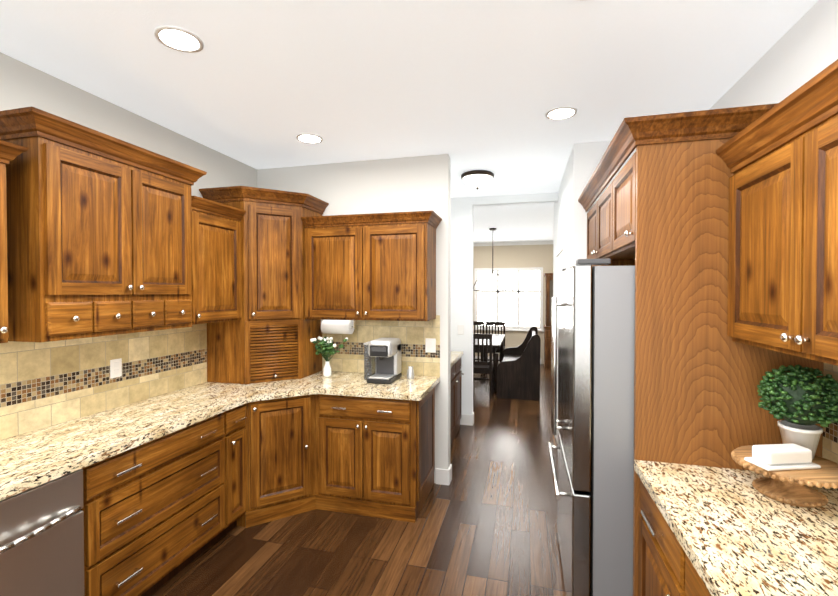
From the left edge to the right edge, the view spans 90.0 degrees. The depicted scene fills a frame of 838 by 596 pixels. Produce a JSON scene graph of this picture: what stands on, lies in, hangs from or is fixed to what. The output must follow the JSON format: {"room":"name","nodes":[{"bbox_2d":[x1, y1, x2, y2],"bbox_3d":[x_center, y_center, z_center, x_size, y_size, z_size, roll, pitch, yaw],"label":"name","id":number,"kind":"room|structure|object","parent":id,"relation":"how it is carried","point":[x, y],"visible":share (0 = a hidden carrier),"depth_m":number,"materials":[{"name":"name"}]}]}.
{"room":"kitchen","nodes":[
{"label":"kitchen","id":0,"kind":"room"},
{"bbox_2d":[0,52,256,197],"bbox_3d":[-2.224,0.216,1.601,0.120,2.820,5.270,0,1,14],"label":"wall","id":1,"kind":"structure","parent":0,"point":[22,85],"depth_m":2.59,"materials":[{"name":"white paint"}]},
{"bbox_2d":[0,138,19,342],"bbox_3d":[-1.984,-0.229,1.597,0.337,0.850,0.508,0,1,14],"label":"upper cabinet","id":2,"kind":"object","parent":1,"relation":"attached to","point":[7,149],"depth_m":1.92,"materials":[{"name":"brown wood"}]},
{"bbox_2d":[0,323,206,439],"bbox_3d":[-2.066,0.433,1.961,0.008,0.524,4.240,0,1,14],"label":"backsplash","id":3,"kind":"structure","parent":1,"relation":"attached to","point":[46,384],"depth_m":2.46,"materials":[{"name":"tile"}]},
{"bbox_2d":[0,110,207,341],"bbox_3d":[-1.758,-0.319,2.401,0.377,1.028,0.965,0,1,14],"label":"upper cabinet","id":4,"kind":"object","parent":1,"relation":"attached to","point":[102,234],"depth_m":2.14,"materials":[{"name":"brown wood"}]},
{"bbox_2d":[110,358,121,378],"bbox_3d":[-1.890,0.439,2.615,0.008,0.115,0.075,0,1,14],"label":"outlet","id":5,"kind":"object","parent":1,"relation":"attached to","point":[115,368],"visible":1,"depth_m":2.61,"materials":[{"name":"white paint"}]},
{"bbox_2d":[204,198,235,325],"bbox_3d":[-1.607,-0.249,3.058,0.347,0.850,0.526,0,1,14],"label":"upper cabinet","id":6,"kind":"object","parent":1,"relation":"attached to","point":[221,216],"depth_m":3.05,"materials":[{"name":"brown wood"}]},
{"bbox_2d":[151,362,565,595],"bbox_3d":[0.475,1.613,4.277,4.500,0.050,11.750,0,1,14],"label":"floor","id":7,"kind":"structure","parent":0,"point":[485,524],"depth_m":2.77,"materials":[{"name":"brown wood"}]},
{"bbox_2d":[0,469,83,595],"bbox_3d":[-1.804,1.188,1.629,0.646,0.875,0.585,0,1,14],"label":"dishwasher","id":8,"kind":"object","parent":7,"relation":"on","point":[42,540],"visible":0.92,"depth_m":1.69,"materials":[{"name":"grey metal"}]},
{"bbox_2d":[81,412,228,595],"bbox_3d":[-1.648,1.175,2.388,0.606,0.880,0.949,0,1,14],"label":"base cabinet","id":9,"kind":"object","parent":7,"relation":"on","point":[160,512],"depth_m":2.20,"materials":[{"name":"brown wood"}]},
{"bbox_2d":[225,401,256,531],"bbox_3d":[-1.481,1.167,2.923,0.666,0.880,0.278,0,1,14],"label":"base cabinet","id":10,"kind":"object","parent":7,"relation":"on","point":[237,418],"depth_m":2.83,"materials":[{"name":"brown wood"}]},
{"bbox_2d":[249,394,312,526],"bbox_3d":[-1.217,1.160,3.413,0.936,0.880,1.039,0,1,14],"label":"base cabinet","id":11,"kind":"object","parent":7,"relation":"on","point":[278,428],"depth_m":3.03,"materials":[{"name":"brown wood"}]},
{"bbox_2d":[0,371,439,500],"bbox_3d":[-1.206,0.719,1.750,1.777,0.040,4.247,0,1,14],"label":"countertop","id":12,"kind":"structure","parent":11,"relation":"on","point":[32,459],"depth_m":2.36,"materials":[{"name":"stone"}]},
{"bbox_2d":[207,194,321,383],"bbox_3d":[-1.307,-0.045,3.568,0.677,1.433,0.751,0,1,14],"label":"cabinet","id":13,"kind":"object","parent":12,"relation":"on","point":[269,227],"depth_m":3.34,"materials":[{"name":"brown wood"}]},
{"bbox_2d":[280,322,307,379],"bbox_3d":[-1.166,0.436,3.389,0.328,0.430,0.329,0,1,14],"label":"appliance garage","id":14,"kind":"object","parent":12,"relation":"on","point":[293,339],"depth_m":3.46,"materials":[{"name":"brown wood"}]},
{"bbox_2d":[310,336,347,376],"bbox_3d":[-0.764,0.504,3.551,0.298,0.336,0.284,0,1,14],"label":"flower vase","id":15,"kind":"object","parent":12,"relation":"on","point":[326,347],"visible":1,"depth_m":3.54,"materials":[{"name":"white ceramic"}]},
{"bbox_2d":[363,337,401,383],"bbox_3d":[-0.314,0.506,3.446,0.267,0.335,0.320,0,1,14],"label":"coffee maker","id":16,"kind":"object","parent":12,"relation":"on","point":[382,360],"visible":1,"depth_m":3.42,"materials":[{"name":"silver plastic"}]},
{"bbox_2d":[407,366,413,378],"bbox_3d":[-0.070,0.623,3.499,0.064,0.100,0.062,0,1,14],"label":"jar","id":17,"kind":"object","parent":12,"relation":"on","point":[410,372],"visible":1,"depth_m":3.48,"materials":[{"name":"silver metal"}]},
{"bbox_2d":[309,387,434,522],"bbox_3d":[-0.366,1.161,3.364,0.867,0.880,0.716,0,1,14],"label":"base cabinet","id":18,"kind":"object","parent":7,"relation":"on","point":[373,457],"depth_m":3.09,"materials":[{"name":"brown wood"}]},
{"bbox_2d":[450,361,457,446],"bbox_3d":[0.040,1.145,4.500,0.637,0.880,0.580,0,1,14],"label":"base cabinet","id":19,"kind":"object","parent":7,"relation":"on","point":[456,397],"depth_m":4.58,"materials":[{"name":"brown wood"}]},
{"bbox_2d":[458,358,461,430],"bbox_3d":[0.145,1.139,4.914,0.637,0.880,0.526,0,1,14],"label":"base cabinet","id":20,"kind":"object","parent":7,"relation":"on","point":[459,361],"depth_m":4.95,"materials":[{"name":"brown wood"}]},
{"bbox_2d":[451,351,462,366],"bbox_3d":[0.047,0.680,4.489,0.652,0.040,1.425,0,1,14],"label":"countertop","id":21,"kind":"structure","parent":20,"relation":"on","point":[456,356],"depth_m":4.78,"materials":[{"name":"stone"}]},
{"bbox_2d":[473,321,483,360],"bbox_3d":[1.185,1.019,9.083,0.420,1.000,0.430,0,1,14],"label":"dining chair","id":22,"kind":"object","parent":7,"relation":"on","point":[477,323],"visible":0.25,"depth_m":9.22,"materials":[{"name":"brown wood"}]},
{"bbox_2d":[473,334,493,398],"bbox_3d":[0.971,1.053,6.702,0.420,1.000,0.430,0,1,14],"label":"dining chair","id":23,"kind":"object","parent":7,"relation":"on","point":[482,367],"visible":0.62,"depth_m":6.49,"materials":[{"name":"brown wood"}]},
{"bbox_2d":[475,334,504,391],"bbox_3d":[1.076,1.149,7.884,0.980,0.775,1.850,0,1,14],"label":"dining table","id":24,"kind":"object","parent":7,"relation":"on","point":[497,341],"visible":0.35,"depth_m":7.02,"materials":[{"name":"brown wood"}]},
{"bbox_2d":[484,321,504,361],"bbox_3d":[1.621,1.021,8.972,0.420,1.000,0.430,0,1,14],"label":"dining chair","id":25,"kind":"object","parent":7,"relation":"on","point":[501,324],"visible":0.44,"depth_m":9.12,"materials":[{"name":"brown wood"}]},
{"bbox_2d":[497,326,540,400],"bbox_3d":[1.725,1.041,7.212,0.650,1.010,1.630,0,1,14],"label":"bench","id":26,"kind":"object","parent":7,"relation":"on","point":[518,372],"visible":1,"depth_m":6.42,"materials":[{"name":"brown wood"}]},
{"bbox_2d":[543,273,552,367],"bbox_3d":[3.225,0.487,9.183,0.940,2.060,0.514,0,1,14],"label":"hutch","id":27,"kind":"object","parent":7,"relation":"on","point":[547,325],"visible":0.12,"depth_m":9.14,"materials":[{"name":"brown wood"}]},
{"bbox_2d":[548,258,634,595],"bbox_3d":[1.201,0.717,2.263,0.926,1.800,0.920,0,1,14],"label":"refrigerator","id":28,"kind":"object","parent":7,"relation":"on","point":[594,486],"visible":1,"depth_m":1.89,"materials":[{"name":"grey metal"}]},
{"bbox_2d":[638,479,711,595],"bbox_3d":[1.126,1.192,1.186,0.660,0.880,1.116,0,1,14],"label":"base cabinet","id":29,"kind":"object","parent":7,"relation":"on","point":[666,567],"visible":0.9,"depth_m":1.46,"materials":[{"name":"brown wood"}]},
{"bbox_2d":[634,460,837,595],"bbox_3d":[0.996,0.734,0.704,0.677,0.040,2.107,0,1,14],"label":"countertop","id":30,"kind":"structure","parent":29,"relation":"on","point":[735,532],"depth_m":1.27,"materials":[{"name":"stone"}]},
{"bbox_2d":[731,445,837,507],"bbox_3d":[1.318,0.641,1.494,0.330,0.120,0.333,0,1,14],"label":"cake stand","id":31,"kind":"object","parent":30,"relation":"on","point":[790,487],"visible":0.79,"depth_m":1.43,"materials":[{"name":"brown wood"}]},
{"bbox_2d":[744,443,820,470],"bbox_3d":[1.264,0.549,1.460,0.200,0.062,0.096,0,1,-6],"label":"butter dish","id":32,"kind":"object","parent":31,"relation":"on","point":[776,457],"visible":1,"depth_m":1.43,"materials":[{"name":"white ceramic"}]},
{"bbox_2d":[757,365,837,459],"bbox_3d":[1.397,0.413,1.540,0.254,0.333,0.253,0,1,14],"label":"boxwood plant","id":33,"kind":"object","parent":31,"relation":"on","point":[800,400],"visible":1,"depth_m":1.49,"materials":[{"name":"green plant"}]},
{"bbox_2d":[578,103,823,595],"bbox_3d":[1.409,0.427,2.444,0.738,2.373,1.603,0,1,14],"label":"surround","id":34,"kind":"object","parent":7,"relation":"on","point":[658,215],"visible":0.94,"depth_m":1.75,"materials":[{"name":"brown wood"}]},
{"bbox_2d":[0,0,818,242],"bbox_3d":[0.475,-1.257,4.236,4.500,0.050,11.750,0,1,14],"label":"ceiling","id":35,"kind":"structure","parent":0,"point":[470,85],"depth_m":2.21,"materials":[{"name":"white paint"}]},
{"bbox_2d":[154,26,203,52],"bbox_3d":[-1.110,-1.196,1.942,0.200,0.006,0.200,0,1,14],"label":"recessed light","id":36,"kind":"object","parent":35,"relation":"in","point":[178,39],"visible":1,"depth_m":1.94,"materials":[{"name":"white glass"}]},
{"bbox_2d":[296,133,322,143],"bbox_3d":[-0.833,-1.214,3.192,0.200,0.006,0.200,0,1,14],"label":"recessed light","id":37,"kind":"object","parent":35,"relation":"in","point":[309,138],"visible":1,"depth_m":3.18,"materials":[{"name":"white glass"}]},
{"bbox_2d":[461,170,493,189],"bbox_3d":[0.581,-1.155,4.164,0.330,0.149,0.330,0,1,14],"label":"flush ceiling light","id":38,"kind":"object","parent":35,"relation":"attached to","point":[477,179],"visible":1,"depth_m":4.06,"materials":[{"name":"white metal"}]},
{"bbox_2d":[473,228,512,290],"bbox_3d":[1.358,-0.708,7.708,0.736,1.146,0.130,0,1,14],"label":"chandelier","id":39,"kind":"object","parent":35,"relation":"hanging from","point":[479,286],"visible":1,"depth_m":7.70,"materials":[{"name":"brown metal"}]},
{"bbox_2d":[545,106,576,119],"bbox_3d":[0.931,-1.207,2.743,0.200,0.006,0.200,0,1,14],"label":"recessed light","id":40,"kind":"object","parent":35,"relation":"in","point":[562,113],"visible":1,"depth_m":2.74,"materials":[{"name":"white glass"}]},
{"bbox_2d":[257,140,635,482],"bbox_3d":[0.227,0.187,3.634,3.625,2.820,0.120,0,1,14],"label":"wall","id":41,"kind":"structure","parent":0,"point":[409,184],"depth_m":3.61,"materials":[{"name":"white paint"}]},
{"bbox_2d":[304,211,439,321],"bbox_3d":[-0.412,-0.246,3.546,1.063,0.850,0.346,0,1,14],"label":"upper cabinet","id":42,"kind":"object","parent":41,"relation":"attached to","point":[378,266],"depth_m":3.37,"materials":[{"name":"brown wood"}]},
{"bbox_2d":[321,319,354,333],"bbox_3d":[-0.710,0.246,3.656,0.320,0.135,0.124,0,1,14],"label":"paper towel","id":43,"kind":"object","parent":42,"relation":"hanging from","point":[337,326],"visible":0.94,"depth_m":3.61,"materials":[{"name":"white paper"}]},
{"bbox_2d":[322,315,439,376],"bbox_3d":[-0.679,0.406,3.800,1.770,0.524,0.008,0,1,14],"label":"backsplash","id":44,"kind":"structure","parent":41,"relation":"attached to","point":[412,336],"depth_m":3.67,"materials":[{"name":"tile"}]},
{"bbox_2d":[425,338,435,352],"bbox_3d":[0.099,0.407,3.593,0.090,0.120,0.008,0,1,14],"label":"light switch","id":45,"kind":"object","parent":41,"relation":"attached to","point":[430,344],"visible":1,"depth_m":3.59,"materials":[{"name":"white paint"}]},
{"bbox_2d":[451,197,473,414],"bbox_3d":[-0.323,0.161,5.476,2.050,2.820,0.120,0,1,14],"label":"wall","id":46,"kind":"structure","parent":0,"point":[462,215],"depth_m":5.19,"materials":[{"name":"white paint"}]},
{"bbox_2d":[458,325,463,334],"bbox_3d":[0.518,0.395,5.199,0.080,0.120,0.007,0,1,14],"label":"light switch","id":47,"kind":"object","parent":46,"relation":"attached to","point":[460,329],"visible":1,"depth_m":5.19,"materials":[{"name":"white paint"}]},
{"bbox_2d":[460,413,473,425],"bbox_3d":[0.308,1.508,5.273,0.744,0.130,0.030,0,1,14],"label":"baseboard","id":48,"kind":"structure","parent":46,"relation":"attached to","point":[466,419],"depth_m":5.19,"materials":[{"name":"white paint"}]},
{"bbox_2d":[473,240,552,363],"bbox_3d":[1.903,0.098,9.862,4.200,2.820,0.120,0,1,14],"label":"wall","id":49,"kind":"structure","parent":0,"point":[519,256],"depth_m":9.71,"materials":[{"name":"beige paint"}]},
{"bbox_2d":[475,356,540,363],"bbox_3d":[1.324,1.441,9.959,3.040,0.130,0.013,0,1,14],"label":"baseboard","id":50,"kind":"structure","parent":49,"relation":"attached to","point":[475,356],"depth_m":9.87,"materials":[{"name":"white paint"}]},
{"bbox_2d":[473,267,543,331],"bbox_3d":[2.075,0.029,9.765,1.600,1.460,0.120,0,1,14],"label":"dining room window","id":51,"kind":"structure","parent":49,"relation":"in","point":[521,304],"depth_m":9.78,"materials":[{"name":"white glass"}]},
{"bbox_2d":[473,240,552,245],"bbox_3d":[1.897,-1.266,9.817,4.198,0.090,0.070,0,1,14],"label":"crown molding","id":52,"kind":"structure","parent":49,"relation":"attached to","point":[514,243],"depth_m":9.70,"materials":[{"name":"white paint"}]},
{"bbox_2d":[472,192,557,206],"bbox_3d":[1.155,-1.194,5.080,1.000,0.099,0.120,0,1,14],"label":"header beam","id":53,"kind":"structure","parent":0,"point":[529,198],"depth_m":5.03,"materials":[{"name":"white paint"}]},
{"bbox_2d":[553,150,571,296],"bbox_3d":[1.592,0.174,4.550,0.120,2.820,2.330,0,1,14],"label":"wall","id":54,"kind":"structure","parent":0,"point":[562,223],"depth_m":4.07,"materials":[{"name":"white paint"}]},
{"bbox_2d":[555,239,566,443],"bbox_3d":[1.412,0.522,4.307,0.104,2.130,1.000,0,1,14],"label":"hall door","id":55,"kind":"structure","parent":54,"relation":"in","point":[561,256],"depth_m":4.42,"materials":[{"name":"white paint"}]},
{"bbox_2d":[709,0,837,109],"bbox_3d":[1.406,0.229,0.676,0.120,2.820,5.270,0,1,14],"label":"wall","id":56,"kind":"structure","parent":0,"point":[801,51],"depth_m":1.85,"materials":[{"name":"white paint"}]},
{"bbox_2d":[723,63,837,365],"bbox_3d":[1.294,-0.207,1.166,0.337,0.778,1.032,0,1,14],"label":"upper cabinet","id":57,"kind":"object","parent":56,"relation":"attached to","point":[780,159],"depth_m":1.31,"materials":[{"name":"brown wood"}]},
{"bbox_2d":[822,363,837,462],"bbox_3d":[1.323,0.442,0.616,0.008,0.544,2.105,0,1,14],"label":"backsplash","id":58,"kind":"structure","parent":56,"relation":"attached to","point":[830,443],"depth_m":1.59,"materials":[{"name":"tile"}]}
]}

